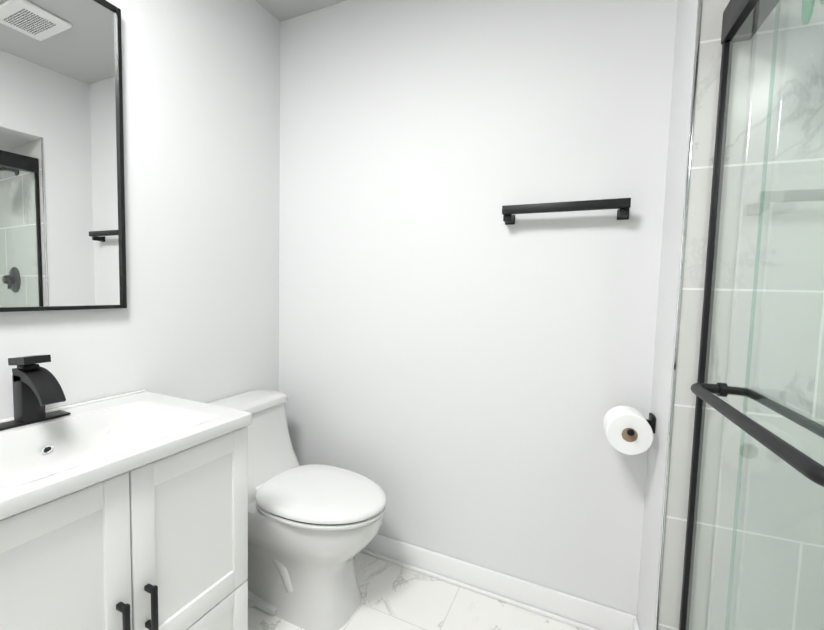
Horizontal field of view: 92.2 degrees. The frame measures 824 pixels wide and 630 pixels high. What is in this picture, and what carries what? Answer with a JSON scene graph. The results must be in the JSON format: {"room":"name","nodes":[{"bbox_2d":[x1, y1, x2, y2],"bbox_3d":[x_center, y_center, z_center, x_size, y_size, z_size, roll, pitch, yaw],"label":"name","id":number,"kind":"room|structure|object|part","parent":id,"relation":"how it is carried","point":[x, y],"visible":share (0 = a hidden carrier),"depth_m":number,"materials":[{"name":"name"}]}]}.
{"room":"bathroom","nodes":[
{"label":"bathroom","id":0,"kind":"room"},
{"bbox_2d":[0,0,279,418],"bbox_3d":[-1.195,-0.112,0.886,0.100,2.440,2.370,3,4,24],"label":"wall","id":1,"kind":"structure","parent":0,"point":[200,321],"depth_m":1.50,"materials":[{"name":"white paint"}]},
{"bbox_2d":[0,0,126,311],"bbox_3d":[-1.042,-0.475,1.023,0.025,0.932,0.544,3,4,24],"label":"mirror","id":2,"kind":"object","parent":1,"relation":"attached to","point":[62,221],"visible":0.98,"depth_m":1.12,"materials":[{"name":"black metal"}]},
{"bbox_2d":[256,0,345,21],"bbox_3d":[0.344,-1.293,0.254,3.300,0.080,2.850,3,4,24],"label":"ceiling","id":3,"kind":"structure","parent":0,"point":[281,10],"depth_m":1.76,"materials":[{"name":"grey paint"}]},
{"bbox_2d":[248,552,582,629],"bbox_3d":[0.278,1.211,0.417,3.300,0.060,2.850,3,4,24],"label":"floor","id":4,"kind":"structure","parent":0,"point":[396,597],"depth_m":1.49,"materials":[{"name":"tile"}]},
{"bbox_2d":[0,355,251,629],"bbox_3d":[-0.840,0.612,0.988,0.532,1.001,0.672,3,4,24],"label":"bathroom vanity","id":5,"kind":"object","parent":4,"relation":"on","point":[126,511],"visible":1,"depth_m":0.97,"materials":[{"name":"white paint"}]},
{"bbox_2d":[0,355,70,430],"bbox_3d":[-0.965,0.194,1.023,0.157,0.179,0.156,3,4,24],"label":"faucet","id":6,"kind":"object","parent":5,"relation":"on","point":[35,387],"depth_m":1.02,"materials":[{"name":"black metal"}]},
{"bbox_2d":[206,389,385,629],"bbox_3d":[-0.458,0.725,1.546,0.774,0.724,0.386,3,4,24],"label":"toilet","id":7,"kind":"object","parent":4,"relation":"on","point":[313,530],"visible":0.83,"depth_m":1.42,"materials":[{"name":"white ceramic"}]},
{"bbox_3d":[-0.342,0.670,1.490,0.523,0.050,0.374,3,4,24],"label":"seat","id":8,"kind":"part","parent":7,"relation":"part of","materials":[{"name":"white plastic"}]},
{"bbox_3d":[0.484,1.138,0.390,0.249,0.100,1.551,3,4,24],"label":"curb","id":9,"kind":"object","parent":4,"relation":"on","visible":0},
{"bbox_2d":[679,0,823,629],"bbox_3d":[0.495,0.182,0.334,0.124,1.814,1.544,3,4,20],"label":"shower door","id":10,"kind":"structure","parent":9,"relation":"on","point":[743,20],"depth_m":0.79,"materials":[{"name":"clear glass"}]},
{"bbox_3d":[0.625,0.185,0.684,0.156,0.032,0.531,3,4,24],"label":"handle","id":11,"kind":"part","parent":10,"relation":"part of","materials":[{"name":"black metal"}]},
{"bbox_2d":[280,0,677,616],"bbox_3d":[0.829,-0.096,1.471,3.300,2.440,0.350,3,4,24],"label":"wall","id":12,"kind":"structure","parent":0,"point":[344,258],"depth_m":1.53,"materials":[{"name":"white paint"}]},
{"bbox_2d":[360,534,636,629],"bbox_3d":[0.051,1.044,1.677,1.571,0.098,0.029,3,4,24],"label":"baseboard","id":13,"kind":"structure","parent":12,"relation":"attached to","point":[583,614],"depth_m":1.51,"materials":[{"name":"white paint"}]},
{"bbox_2d":[502,198,630,224],"bbox_3d":[0.519,-0.353,1.364,0.408,0.056,0.075,3,4,24],"label":"towel rail","id":14,"kind":"object","parent":12,"relation":"attached to","point":[623,205],"visible":1,"depth_m":1.32,"materials":[{"name":"black metal"}]},
{"bbox_2d":[637,0,697,629],"bbox_3d":[0.848,0.011,-0.163,1.098,2.440,2.700,3,4,20],"label":"wall","id":15,"kind":"structure","parent":0,"point":[686,21],"depth_m":1.18,"materials":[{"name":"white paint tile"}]},
{"bbox_2d":[603,406,655,454],"bbox_3d":[0.681,0.357,1.243,0.148,0.126,0.163,3,4,24],"label":"paper holder","id":16,"kind":"object","parent":15,"relation":"attached to","point":[629,430],"visible":1,"depth_m":1.19,"materials":[{"name":"white paper"}]},
{"bbox_2d":[632,619,639,629],"bbox_3d":[0.349,1.144,0.249,0.014,0.098,2.365,3,4,20],"label":"baseboard","id":17,"kind":"structure","parent":15,"relation":"attached to","point":[635,625],"depth_m":1.33,"materials":[{"name":"white paint"}]},
{"bbox_2d":[658,0,823,629],"bbox_3d":[0.868,0.194,0.191,0.908,2.030,1.576,3,4,20],"label":"tiled wall","id":18,"kind":"structure","parent":15,"relation":"attached to","point":[701,167],"depth_m":1.01,"materials":[{"name":"tile"}]},
{"bbox_2d":[654,0,701,629],"bbox_3d":[0.713,0.132,1.076,0.008,2.030,0.008,3,4,20],"label":"trim","id":19,"kind":"structure","parent":18,"relation":"attached to","point":[696,50],"depth_m":1.06,"materials":[{"name":"white paint"}]}
]}

